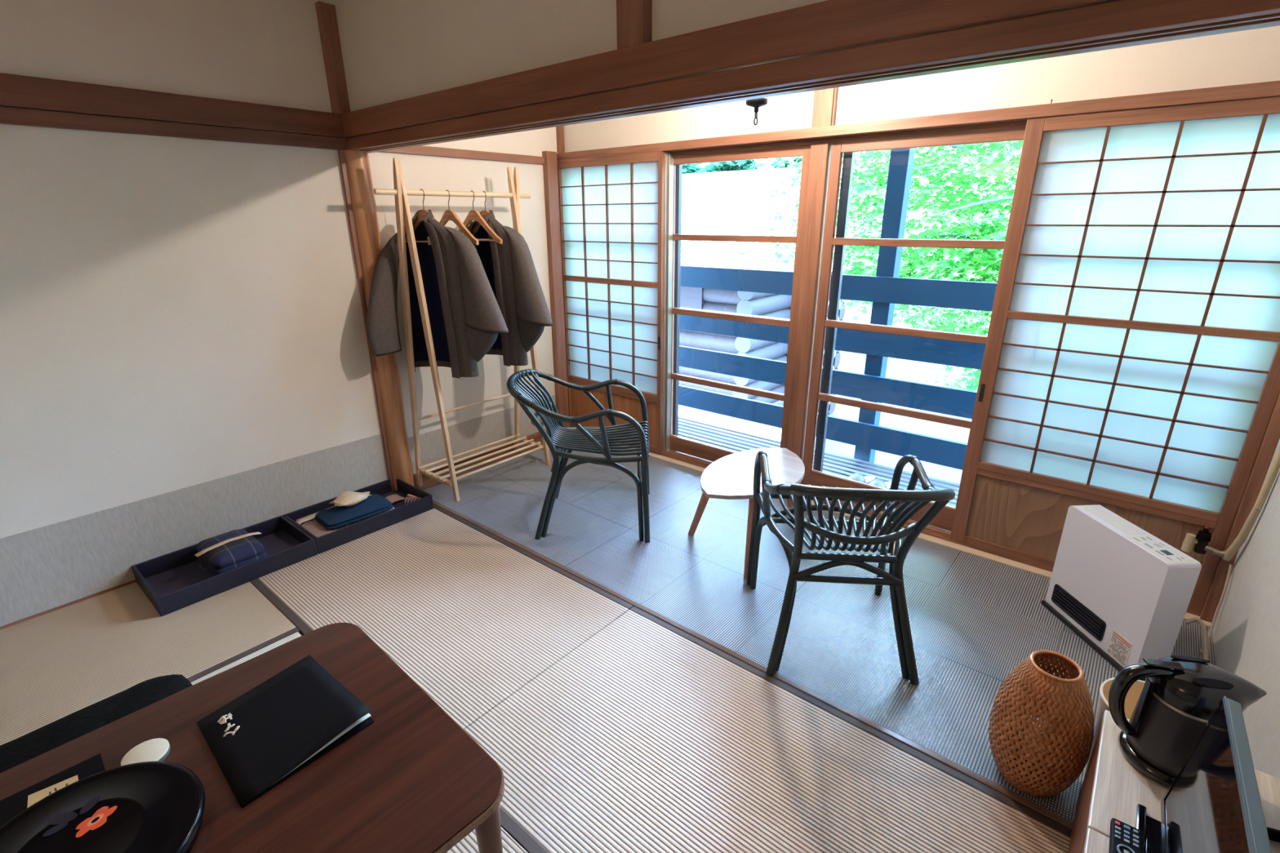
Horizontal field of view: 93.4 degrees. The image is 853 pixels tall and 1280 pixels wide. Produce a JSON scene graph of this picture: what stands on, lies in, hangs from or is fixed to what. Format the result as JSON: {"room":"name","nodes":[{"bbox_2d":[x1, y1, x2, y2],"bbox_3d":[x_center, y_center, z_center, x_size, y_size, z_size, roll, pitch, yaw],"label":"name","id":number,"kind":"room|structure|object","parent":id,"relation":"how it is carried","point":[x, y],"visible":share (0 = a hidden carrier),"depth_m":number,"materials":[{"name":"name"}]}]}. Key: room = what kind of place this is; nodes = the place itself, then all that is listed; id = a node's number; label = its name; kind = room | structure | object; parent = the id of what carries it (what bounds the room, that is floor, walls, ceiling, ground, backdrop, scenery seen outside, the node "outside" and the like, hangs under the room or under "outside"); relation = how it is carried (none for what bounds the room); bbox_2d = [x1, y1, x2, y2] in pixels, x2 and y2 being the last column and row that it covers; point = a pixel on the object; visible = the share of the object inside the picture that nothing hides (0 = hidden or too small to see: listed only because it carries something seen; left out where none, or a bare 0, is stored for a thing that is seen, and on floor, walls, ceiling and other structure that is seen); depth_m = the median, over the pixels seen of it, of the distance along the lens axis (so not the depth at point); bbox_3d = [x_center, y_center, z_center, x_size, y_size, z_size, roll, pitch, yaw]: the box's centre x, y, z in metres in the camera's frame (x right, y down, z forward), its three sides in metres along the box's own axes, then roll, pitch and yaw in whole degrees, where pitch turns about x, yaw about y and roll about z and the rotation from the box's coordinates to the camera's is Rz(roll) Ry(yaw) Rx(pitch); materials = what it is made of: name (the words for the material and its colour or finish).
{"room":"japanese inn room","nodes":[
{"label":"japanese inn room","id":0,"kind":"room"},
{"bbox_2d":[0,0,558,538],"bbox_3d":[-2.116,-0.439,2.488,0.120,2.620,5.200,15,24,37],"label":"wall","id":1,"kind":"structure","parent":0,"point":[176,313],"depth_m":2.54,"materials":[{"name":"paint"}]},
{"bbox_2d":[0,72,343,137],"bbox_3d":[-2.582,-0.984,1.591,0.030,0.101,3.582,15,24,37],"label":"trim","id":2,"kind":"structure","parent":1,"relation":"attached to","point":[16,91],"depth_m":2.35,"materials":[{"name":"brown wood"}]},
{"bbox_2d":[0,106,346,150],"bbox_3d":[-2.581,-0.911,1.623,0.022,0.053,3.592,15,24,37],"label":"trim","id":3,"kind":"structure","parent":1,"relation":"attached to","point":[8,115],"depth_m":2.38,"materials":[{"name":"brown wood"}]},
{"bbox_2d":[0,433,388,626],"bbox_3d":[-2.592,0.657,2.159,0.003,0.350,3.555,15,24,37],"label":"wainscoting","id":4,"kind":"structure","parent":1,"relation":"attached to","point":[42,569],"depth_m":2.66,"materials":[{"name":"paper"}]},
{"bbox_2d":[0,430,547,630],"bbox_3d":[-2.156,0.633,2.693,0.012,0.060,4.900,15,24,37],"label":"baseboard","id":5,"kind":"structure","parent":1,"relation":"attached to","point":[536,436],"depth_m":3.60,"materials":[{"name":"brown wood"}]},
{"bbox_2d":[315,0,350,113],"bbox_3d":[-1.424,-1.701,2.803,0.035,0.448,0.075,15,24,37],"label":"trim","id":6,"kind":"structure","parent":1,"relation":"attached to","point":[326,12],"depth_m":2.79,"materials":[{"name":"brown wood"}]},
{"bbox_2d":[337,149,414,491],"bbox_3d":[-1.403,-0.498,3.267,0.134,1.815,0.132,15,24,37],"label":"trim","id":7,"kind":"structure","parent":1,"relation":"attached to","point":[357,162],"depth_m":3.12,"materials":[{"name":"brown wood"}]},
{"bbox_2d":[379,145,544,164],"bbox_3d":[-0.984,-1.546,3.423,0.020,0.044,1.170,15,24,37],"label":"trim","id":8,"kind":"structure","parent":1,"relation":"attached to","point":[420,150],"depth_m":3.42,"materials":[{"name":"brown wood"}]},
{"bbox_2d":[414,439,542,490],"bbox_3d":[-0.925,0.206,4.003,0.130,0.005,1.288,15,24,37],"label":"trim","id":9,"kind":"structure","parent":1,"relation":"attached to","point":[430,482],"depth_m":3.84,"materials":[{"name":"brown wood"}]},
{"bbox_2d":[408,395,555,474],"bbox_3d":[-0.972,0.030,3.988,0.003,0.240,1.200,15,24,37],"label":"trim","id":10,"kind":"structure","parent":1,"relation":"attached to","point":[470,434],"depth_m":3.86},
{"bbox_2d":[542,151,568,426],"bbox_3d":[-0.573,-0.856,4.155,0.045,1.900,0.085,15,24,37],"label":"trim","id":11,"kind":"structure","parent":1,"relation":"attached to","point":[550,183],"depth_m":4.08,"materials":[{"name":"brown wood"}]},
{"bbox_2d":[556,151,665,453],"bbox_3d":[-0.198,-0.778,3.964,0.875,1.830,0.031,15,24,37],"label":"screen","id":12,"kind":"object","parent":1,"relation":"attached to","point":[611,208],"visible":0.84,"depth_m":3.90,"materials":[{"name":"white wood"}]},
{"bbox_2d":[662,151,673,452],"bbox_3d":[0.169,-0.697,3.727,0.025,1.828,0.058,15,24,37],"label":"trim","id":13,"kind":"structure","parent":1,"relation":"attached to","point":[668,186],"depth_m":3.69,"materials":[{"name":"wood"}]},
{"bbox_2d":[670,144,811,462],"bbox_3d":[0.524,-0.625,3.531,0.900,1.818,0.076,15,24,37],"label":"door","id":14,"kind":"structure","parent":1,"relation":"in","point":[680,444],"depth_m":3.45,"materials":[{"name":"brown wood"}]},
{"bbox_2d":[432,500,1073,829],"bbox_3d":[-0.017,0.743,2.476,3.600,0.034,0.023,15,24,37],"label":"trim","id":15,"kind":"structure","parent":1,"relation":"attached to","point":[991,784],"depth_m":1.99,"materials":[{"name":"brown wood"}]},
{"bbox_2d":[786,142,831,484],"bbox_3d":[0.891,-0.513,3.217,0.088,1.808,0.085,15,24,37],"label":"trim","id":16,"kind":"structure","parent":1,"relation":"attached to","point":[820,157],"depth_m":3.12,"materials":[{"name":"brown wood"}]},
{"bbox_2d":[345,0,1279,152],"bbox_3d":[-0.018,-1.011,1.879,3.600,0.056,0.120,15,24,37],"label":"ceiling beam","id":17,"kind":"structure","parent":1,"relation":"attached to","point":[1118,24],"depth_m":1.36,"materials":[{"name":"brown wood"}]},
{"bbox_2d":[800,124,1026,531],"bbox_3d":[1.284,-0.416,2.916,0.900,1.818,0.076,15,24,37],"label":"door","id":18,"kind":"structure","parent":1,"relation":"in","point":[944,519],"depth_m":2.97,"materials":[{"name":"brown wood"}]},
{"bbox_2d":[631,444,1200,616],"bbox_3d":[0.903,0.353,3.504,3.600,0.028,0.175,15,24,37],"label":"trim","id":19,"kind":"structure","parent":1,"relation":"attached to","point":[931,531],"depth_m":3.02,"materials":[{"name":"brown wood"}]},
{"bbox_2d":[555,25,1279,160],"bbox_3d":[0.902,-1.645,2.822,3.600,0.590,0.228,15,24,37],"label":"wall","id":20,"kind":"structure","parent":1,"relation":"in","point":[1251,55],"depth_m":2.45,"materials":[{"name":"paint"}]},
{"bbox_2d":[306,0,345,4],"bbox_3d":[-0.501,-1.466,1.197,9.500,0.150,6.170,15,24,37],"label":"ceiling","id":21,"kind":"structure","parent":0,"point":[330,2],"depth_m":2.70,"materials":[{"name":"paint"}]},
{"bbox_2d":[746,97,768,125],"bbox_3d":[0.459,-1.476,2.316,0.178,0.573,0.171,15,24,37],"label":"pendant lamp","id":22,"kind":"object","parent":21,"relation":"hanging from","point":[756,104],"visible":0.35,"depth_m":2.38,"materials":[{"name":"metal"}]},
{"bbox_2d":[334,0,826,111],"bbox_3d":[-0.014,-1.316,1.779,3.600,0.520,0.060,15,24,37],"label":"wall partition","id":23,"kind":"structure","parent":0,"point":[392,50],"depth_m":2.22,"materials":[{"name":"paint"}]},
{"bbox_2d":[616,0,652,48],"bbox_3d":[-0.015,-1.330,1.712,0.101,0.448,0.052,15,24,37],"label":"trim","id":24,"kind":"structure","parent":23,"relation":"attached to","point":[633,17],"depth_m":1.74,"materials":[{"name":"brown wood"}]},
{"bbox_2d":[340,0,1117,137],"bbox_3d":[-0.048,-1.077,1.819,3.600,0.101,0.048,15,24,37],"label":"wooden beam","id":25,"kind":"structure","parent":23,"relation":"attached to","point":[828,25],"depth_m":1.59,"materials":[{"name":"brown wood"}]},
{"bbox_2d":[1212,437,1279,779],"bbox_3d":[0.736,0.331,0.226,0.120,2.620,5.200,15,24,37],"label":"wall","id":26,"kind":"structure","parent":0,"point":[1246,631],"depth_m":1.81,"materials":[{"name":"paint"}]},
{"bbox_2d":[621,445,1211,626],"bbox_3d":[0.843,0.394,3.417,3.570,0.008,0.050,15,24,37],"label":"trim","id":27,"kind":"structure","parent":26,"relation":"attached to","point":[1023,566],"depth_m":2.84,"materials":[{"name":"brown wood"}]},
{"bbox_2d":[950,95,1279,613],"bbox_3d":[1.854,-0.230,2.352,0.913,1.830,0.031,15,24,37],"label":"screen","id":28,"kind":"object","parent":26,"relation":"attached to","point":[1131,366],"visible":0.91,"depth_m":2.29,"materials":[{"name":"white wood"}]},
{"bbox_2d":[1181,445,1279,653],"bbox_3d":[2.100,-0.115,1.966,0.124,1.892,0.278,5,20,15],"label":"gas pipe","id":29,"kind":"object","parent":26,"relation":"attached to","point":[1202,537],"visible":0.94,"depth_m":2.19,"materials":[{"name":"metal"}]},
{"bbox_2d":[1181,533,1197,552],"bbox_3d":[2.096,0.444,2.294,0.045,0.067,0.031,15,24,37],"label":"outlet","id":30,"kind":"object","parent":29,"relation":"attached to","point":[1189,540],"depth_m":2.29,"materials":[{"name":"beige plastic"}]},
{"bbox_2d":[1200,392,1279,622],"bbox_3d":[2.238,-0.129,2.091,0.035,1.852,0.140,15,24,37],"label":"trim","id":31,"kind":"structure","parent":26,"relation":"attached to","point":[1272,435],"depth_m":2.17,"materials":[{"name":"brown wood"}]},
{"bbox_3d":[-0.665,1.096,1.739,3.850,0.196,5.200,15,24,37],"label":"floor","id":32,"kind":"structure","parent":0,"visible":0},
{"bbox_2d":[0,582,300,745],"bbox_3d":[-2.235,0.934,1.962,0.905,0.031,1.788,15,24,37],"label":"mat","id":33,"kind":"object","parent":32,"relation":"on","point":[55,665],"visible":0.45,"depth_m":2.24,"materials":[{"name":"wicker"}]},
{"bbox_2d":[131,515,317,616],"bbox_3d":[-1.865,0.605,2.734,0.384,0.081,0.611,15,24,37],"label":"tray","id":34,"kind":"object","parent":33,"relation":"on","point":[173,581],"visible":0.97,"depth_m":2.67,"materials":[{"name":"wood"}]},
{"bbox_2d":[195,528,266,577],"bbox_3d":[-1.855,0.571,2.733,0.303,0.134,0.259,15,24,37],"label":"folded yukata","id":35,"kind":"object","parent":34,"relation":"in","point":[221,553],"visible":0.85,"depth_m":2.67,"materials":[{"name":"fabric"}]},
{"bbox_2d":[190,631,301,685],"bbox_3d":[-1.547,1.122,1.411,0.893,0.030,1.780,15,24,37],"label":"mat","id":36,"kind":"object","parent":32,"relation":"on","point":[292,637],"visible":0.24,"depth_m":2.19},
{"bbox_2d":[0,674,192,773],"bbox_3d":[-1.554,0.955,1.712,0.542,0.088,0.568,15,24,37],"label":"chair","id":37,"kind":"object","parent":36,"relation":"on","point":[18,751],"visible":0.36,"depth_m":1.82,"materials":[{"name":"black fabric"}]},
{"bbox_2d":[249,503,633,729],"bbox_3d":[-1.016,0.680,2.677,1.799,0.031,0.938,15,24,37],"label":"mat","id":38,"kind":"object","parent":32,"relation":"on","point":[471,615],"visible":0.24,"depth_m":2.48,"materials":[{"name":"wicker"}]},
{"bbox_2d":[282,479,433,554],"bbox_3d":[-1.471,0.449,3.179,0.384,0.081,0.612,15,24,37],"label":"box","id":39,"kind":"object","parent":38,"relation":"on","point":[401,512],"visible":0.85,"depth_m":3.13,"materials":[{"name":"wood"}]},
{"bbox_2d":[295,494,394,537],"bbox_3d":[-1.514,0.473,3.125,0.338,0.058,0.441,15,24,37],"label":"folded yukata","id":40,"kind":"object","parent":39,"relation":"in","point":[308,522],"visible":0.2,"depth_m":3.01,"materials":[{"name":"white fabric"}]},
{"bbox_2d":[315,493,392,528],"bbox_3d":[-1.471,0.429,3.105,0.220,0.042,0.346,15,24,37],"label":"jacket","id":41,"kind":"object","parent":40,"relation":"on","point":[335,517],"visible":0.92,"depth_m":3.05,"materials":[{"name":"blue fabric"}]},
{"bbox_2d":[329,490,369,506],"bbox_3d":[-1.488,0.364,3.127,0.132,0.068,0.220,7,20,19],"label":"paper bag","id":42,"kind":"object","parent":41,"relation":"on","point":[347,499],"visible":1,"depth_m":3.07,"materials":[{"name":"beige paper"}]},
{"bbox_2d":[385,493,404,503],"bbox_3d":[-1.376,0.402,3.361,0.095,0.026,0.103,15,24,37],"label":"pouch","id":43,"kind":"object","parent":39,"relation":"in","point":[393,498],"visible":0.59,"depth_m":3.35,"materials":[{"name":"pink fabric"}]},
{"bbox_2d":[404,497,419,504],"bbox_3d":[-1.251,0.410,3.315,0.067,0.046,0.045,-1,19,-2],"label":"rolled towel","id":44,"kind":"object","parent":39,"relation":"in","point":[407,500],"visible":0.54,"depth_m":3.30,"materials":[{"name":"fabric"}]},
{"bbox_2d":[407,493,421,499],"bbox_3d":[-1.254,0.401,3.350,0.101,0.030,0.012,11,22,29],"label":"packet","id":45,"kind":"object","parent":39,"relation":"in","point":[408,495],"visible":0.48,"depth_m":3.35,"materials":[{"name":"orange paper"}]},
{"bbox_2d":[446,827,527,852],"bbox_3d":[-0.222,1.286,0.920,1.798,0.030,0.888,15,24,37],"label":"mat","id":46,"kind":"object","parent":32,"relation":"on","point":[468,844],"visible":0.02,"depth_m":1.52,"materials":[{"name":"beige wicker"}]},
{"bbox_2d":[0,622,504,852],"bbox_3d":[-0.880,0.949,1.290,0.891,0.370,0.950,15,24,37],"label":"table","id":47,"kind":"object","parent":46,"relation":"on","point":[413,780],"visible":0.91,"depth_m":1.31,"materials":[{"name":"brown wood"}]},
{"bbox_2d":[0,753,105,826],"bbox_3d":[-1.245,0.770,1.234,0.102,0.008,0.230,17,25,40],"label":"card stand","id":48,"kind":"object","parent":47,"relation":"on","point":[11,806],"visible":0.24,"depth_m":1.26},
{"bbox_2d":[0,760,205,852],"bbox_3d":[-1.027,0.789,1.107,0.384,0.053,0.384,15,24,37],"label":"tray","id":49,"kind":"object","parent":47,"relation":"on","point":[156,806],"visible":1,"depth_m":1.16,"materials":[{"name":"black plastic"}]},
{"bbox_2d":[87,813,103,826],"bbox_3d":[-1.035,0.749,1.146,0.019,0.001,0.025,15,24,37],"label":"flower","id":50,"kind":"object","parent":49,"relation":"on","point":[94,820],"depth_m":1.15,"materials":[{"name":"orange paint"}]},
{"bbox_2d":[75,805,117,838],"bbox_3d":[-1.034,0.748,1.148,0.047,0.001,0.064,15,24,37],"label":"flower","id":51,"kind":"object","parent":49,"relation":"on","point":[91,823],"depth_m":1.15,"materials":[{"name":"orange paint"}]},
{"bbox_2d":[120,737,170,765],"bbox_3d":[-1.096,0.730,1.338,0.086,0.014,0.086,15,24,37],"label":"coaster","id":52,"kind":"object","parent":47,"relation":"on","point":[154,749],"visible":0.7,"depth_m":1.34,"materials":[{"name":"white rubber"}]},
{"bbox_2d":[196,654,373,808],"bbox_3d":[-0.855,0.686,1.429,0.359,0.036,0.283,15,24,37],"label":"folder","id":53,"kind":"object","parent":47,"relation":"on","point":[260,739],"visible":1,"depth_m":1.40,"materials":[{"name":"black leather"}]},
{"bbox_2d":[464,606,1071,852],"bbox_3d":[0.364,1.053,1.581,1.799,0.031,0.936,15,24,37],"label":"mat","id":54,"kind":"object","parent":32,"relation":"on","point":[648,736],"visible":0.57,"depth_m":1.72,"materials":[{"name":"wicker"}]},
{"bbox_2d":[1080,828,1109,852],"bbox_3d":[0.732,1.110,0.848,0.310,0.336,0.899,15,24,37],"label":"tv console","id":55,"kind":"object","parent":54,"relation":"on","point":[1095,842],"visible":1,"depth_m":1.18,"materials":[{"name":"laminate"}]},
{"bbox_2d":[1108,817,1142,852],"bbox_3d":[0.912,0.822,1.134,0.048,0.019,0.190,14,24,36],"label":"remote control","id":56,"kind":"object","parent":55,"relation":"on","point":[1124,837],"visible":1,"depth_m":1.17,"materials":[{"name":"black plastic"}]},
{"bbox_2d":[1135,696,1271,852],"bbox_3d":[0.941,0.723,0.999,0.143,0.294,0.550,15,24,37],"label":"television","id":57,"kind":"object","parent":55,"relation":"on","point":[1213,804],"visible":1,"depth_m":1.07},
{"bbox_2d":[1067,710,1279,852],"bbox_3d":[1.150,0.945,1.319,0.310,0.336,0.396,15,24,37],"label":"tv console","id":58,"kind":"object","parent":54,"relation":"on","point":[1111,788],"visible":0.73,"depth_m":1.30,"materials":[{"name":"laminate"}]},
{"bbox_2d":[1108,655,1266,788],"bbox_3d":[1.168,0.629,1.313,0.203,0.262,0.203,-12,22,-31],"label":"electric kettle","id":59,"kind":"object","parent":58,"relation":"on","point":[1180,695],"visible":0.83,"depth_m":1.28,"materials":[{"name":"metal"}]},
{"bbox_2d":[1266,826,1279,842],"bbox_3d":[1.204,0.791,1.194,0.104,0.030,0.022,7,20,20],"label":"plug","id":60,"kind":"object","parent":58,"relation":"on","point":[1273,834],"visible":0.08,"depth_m":1.18,"materials":[{"name":"black plastic"}]},
{"bbox_2d":[422,448,1214,822],"bbox_3d":[0.455,0.579,2.908,3.470,0.004,1.288,15,24,37],"label":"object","id":61,"kind":"structure","parent":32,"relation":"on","point":[973,620],"depth_m":2.50,"materials":[{"name":"tile"}]},
{"bbox_2d":[373,157,550,501],"bbox_3d":[-0.951,-0.540,3.441,0.368,1.776,0.945,15,24,37],"label":"clothes rack","id":62,"kind":"object","parent":61,"relation":"on","point":[403,215],"visible":0.91,"depth_m":3.30,"materials":[{"name":"brown wood"}]},
{"bbox_2d":[405,188,436,242],"bbox_3d":[-1.097,-1.066,3.073,0.410,0.271,0.016,9,21,25],"label":"hanger","id":63,"kind":"object","parent":62,"relation":"hanging from","point":[421,213],"visible":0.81,"depth_m":3.08,"materials":[{"name":"wood"}]},
{"bbox_2d":[439,189,479,244],"bbox_3d":[-1.002,-1.104,3.180,0.410,0.271,0.016,13,23,34],"label":"hanger","id":64,"kind":"object","parent":62,"relation":"hanging from","point":[449,215],"visible":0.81,"depth_m":3.15,"materials":[{"name":"wood"}]},
{"bbox_2d":[366,209,508,378],"bbox_3d":[-1.025,-0.681,3.131,0.728,0.841,0.323,0,19,2],"label":"coat","id":65,"kind":"object","parent":64,"relation":"hanging from","point":[466,318],"visible":0.73,"depth_m":3.08,"materials":[{"name":"fabric"}]},
{"bbox_2d":[457,190,502,244],"bbox_3d":[-0.904,-1.142,3.290,0.410,0.271,0.016,13,23,34],"label":"hanger","id":66,"kind":"object","parent":62,"relation":"hanging from","point":[473,215],"visible":0.83,"depth_m":3.26,"materials":[{"name":"wood"}]},
{"bbox_2d":[472,191,489,239],"bbox_3d":[-0.854,-1.162,3.347,0.410,0.271,0.016,15,24,37],"label":"hanger","id":67,"kind":"object","parent":62,"relation":"hanging from","point":[484,212],"visible":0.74,"depth_m":3.35,"materials":[{"name":"wood"}]},
{"bbox_2d":[466,209,552,366],"bbox_3d":[-0.749,-0.771,3.385,0.692,0.841,0.166,14,24,36],"label":"coat","id":68,"kind":"object","parent":67,"relation":"hanging from","point":[509,268],"visible":0.53,"depth_m":3.30,"materials":[{"name":"fabric"}]},
{"bbox_2d":[506,368,649,542],"bbox_3d":[-0.297,0.114,3.087,0.694,0.773,0.572,0,19,1],"label":"rattan armchair","id":69,"kind":"object","parent":61,"relation":"on","point":[602,439],"visible":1,"depth_m":2.95,"materials":[{"name":"black wicker"}]},
{"bbox_2d":[688,447,804,578],"bbox_3d":[0.526,0.394,2.833,0.630,0.405,0.466,-8,21,-21],"label":"side table","id":70,"kind":"object","parent":61,"relation":"on","point":[731,477],"visible":0.8,"depth_m":2.75,"materials":[{"name":"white wood"}]},
{"bbox_2d":[746,450,955,684],"bbox_3d":[0.710,0.436,2.143,0.572,0.773,0.694,1,19,5],"label":"rattan armchair","id":71,"kind":"object","parent":61,"relation":"on","point":[892,518],"visible":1,"depth_m":2.02,"materials":[{"name":"black wicker"}]},
{"bbox_2d":[988,649,1094,796],"bbox_3d":[1.094,0.807,1.645,0.236,0.386,0.236,15,24,37],"label":"wicker vase","id":72,"kind":"object","parent":61,"relation":"on","point":[1068,700],"visible":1,"depth_m":1.57,"materials":[{"name":"wicker"}]},
{"bbox_2d":[1083,677,1145,779],"bbox_3d":[1.302,0.863,1.590,0.208,0.315,0.208,15,24,37],"label":"waste bin","id":73,"kind":"object","parent":61,"relation":"on","point":[1132,696],"visible":0.17,"depth_m":1.63,"materials":[{"name":"beige plastic"}]},
{"bbox_2d":[1040,504,1201,680],"bbox_3d":[1.716,0.580,2.187,0.134,0.454,0.442,-1,19,-3],"label":"heater","id":74,"kind":"object","parent":61,"relation":"on","point":[1123,590],"visible":0.98,"depth_m":2.11,"materials":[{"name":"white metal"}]},
{"bbox_2d":[1051,583,1106,641],"bbox_3d":[1.658,0.701,2.285,0.004,0.082,0.255,-1,19,-3],"label":"grille","id":75,"kind":"object","parent":74,"relation":"attached to","point":[1093,624],"depth_m":2.27,"materials":[{"name":"black plastic"}]},
{"bbox_2d":[1107,635,1128,665],"bbox_3d":[1.670,0.782,2.105,0.001,0.065,0.072,-1,19,-3],"label":"print","id":76,"kind":"object","parent":74,"relation":"on","point":[1122,647],"depth_m":2.10},
{"bbox_2d":[1112,631,1131,648],"bbox_3d":[1.669,0.740,2.089,0.001,0.015,0.074,-1,19,-3],"label":"print","id":77,"kind":"object","parent":74,"relation":"on","point":[1123,642],"depth_m":2.09},
{"bbox_2d":[1184,617,1208,660],"bbox_3d":[1.805,0.843,1.919,0.067,0.123,0.720,13,23,33],"label":"gas hose","id":78,"kind":"object","parent":61,"relation":"on","point":[1205,635],"visible":0.41,"depth_m":2.13,"materials":[{"name":"beige rubber"}]},
{"label":"outside","id":79,"kind":"structure","parent":0,"visible":0},
{"bbox_2d":[678,147,997,470],"bbox_3d":[1.290,-0.905,3.811,7.700,3.000,0.135,15,24,37],"label":"deck railing","id":80,"kind":"object","parent":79,"point":[886,289],"visible":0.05,"depth_m":3.75,"materials":[{"name":"paint"}]},
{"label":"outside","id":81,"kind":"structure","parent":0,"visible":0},
{"bbox_2d":[772,255,997,484],"bbox_3d":[18.626,-5.390,26.854,80.000,0.200,57.600,15,24,37],"label":"ground","id":82,"kind":"structure","parent":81,"point":[896,368],"depth_m":12.13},
{"bbox_2d":[682,163,702,173],"bbox_3d":[1.005,-5.035,17.255,1.747,5.596,2.250,15,24,37],"label":"tree","id":83,"kind":"object","parent":82,"relation":"on","point":[686,168],"visible":0.09,"depth_m":16.12,"materials":[{"name":"green plant"}]},
{"bbox_2d":[696,158,768,173],"bbox_3d":[2.417,-4.592,16.108,2.212,5.496,1.760,-16,25,-38],"label":"tree","id":84,"kind":"object","parent":82,"relation":"on","point":[743,165],"visible":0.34,"depth_m":14.97,"materials":[{"name":"green plant"}]},
{"bbox_2d":[678,163,878,439],"bbox_3d":[-0.360,-2.912,12.643,9.200,4.660,5.800,15,24,37],"label":"building exterior","id":85,"kind":"structure","parent":82,"relation":"on","point":[713,203],"depth_m":11.31,"materials":[{"name":"grey wood"}]},
{"bbox_2d":[680,286,704,309],"bbox_3d":[0.363,-2.493,12.217,2.200,0.800,0.100,15,24,37],"label":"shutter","id":86,"kind":"object","parent":85,"relation":"hanging from","point":[690,297],"depth_m":11.58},
{"bbox_2d":[764,155,802,168],"bbox_3d":[3.863,-4.193,14.914,2.127,5.511,1.658,-17,25,-40],"label":"tree","id":87,"kind":"object","parent":82,"relation":"on","point":[785,166],"visible":0.06,"depth_m":13.82,"materials":[{"name":"green plant"}]},
{"bbox_2d":[739,140,1023,420],"bbox_3d":[3.845,-1.572,6.434,3.742,6.140,5.384,-16,25,-38],"label":"maple tree","id":88,"kind":"object","parent":82,"relation":"on","point":[1001,161],"visible":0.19,"depth_m":6.09,"materials":[{"name":"green plant"}]},
{"bbox_2d":[938,141,1022,315],"bbox_3d":[9.032,-3.362,9.640,8.232,7.345,3.860,14,24,35],"label":"tree","id":89,"kind":"object","parent":82,"relation":"on","point":[986,215],"visible":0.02,"depth_m":11.13,"materials":[{"name":"green plant"}]},
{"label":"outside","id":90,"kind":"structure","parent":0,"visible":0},
{"bbox_2d":[677,415,959,506],"bbox_3d":[1.060,0.285,3.925,7.700,0.118,0.570,15,24,37],"label":"deck","id":91,"kind":"object","parent":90,"point":[731,439],"visible":0.02,"depth_m":4.12,"materials":[{"name":"wood"}]},
{"bbox_2d":[847,472,876,484],"bbox_3d":[1.315,0.305,3.575,0.250,0.070,0.105,-11,22,-28],"label":"slipper","id":92,"kind":"object","parent":91,"relation":"on","point":[858,477],"visible":0.54,"depth_m":3.54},
{"bbox_2d":[868,479,891,489],"bbox_3d":[1.402,0.333,3.493,0.250,0.070,0.105,-12,23,-31],"label":"slipper","id":93,"kind":"object","parent":91,"relation":"on","point":[877,482],"visible":0.26,"depth_m":3.45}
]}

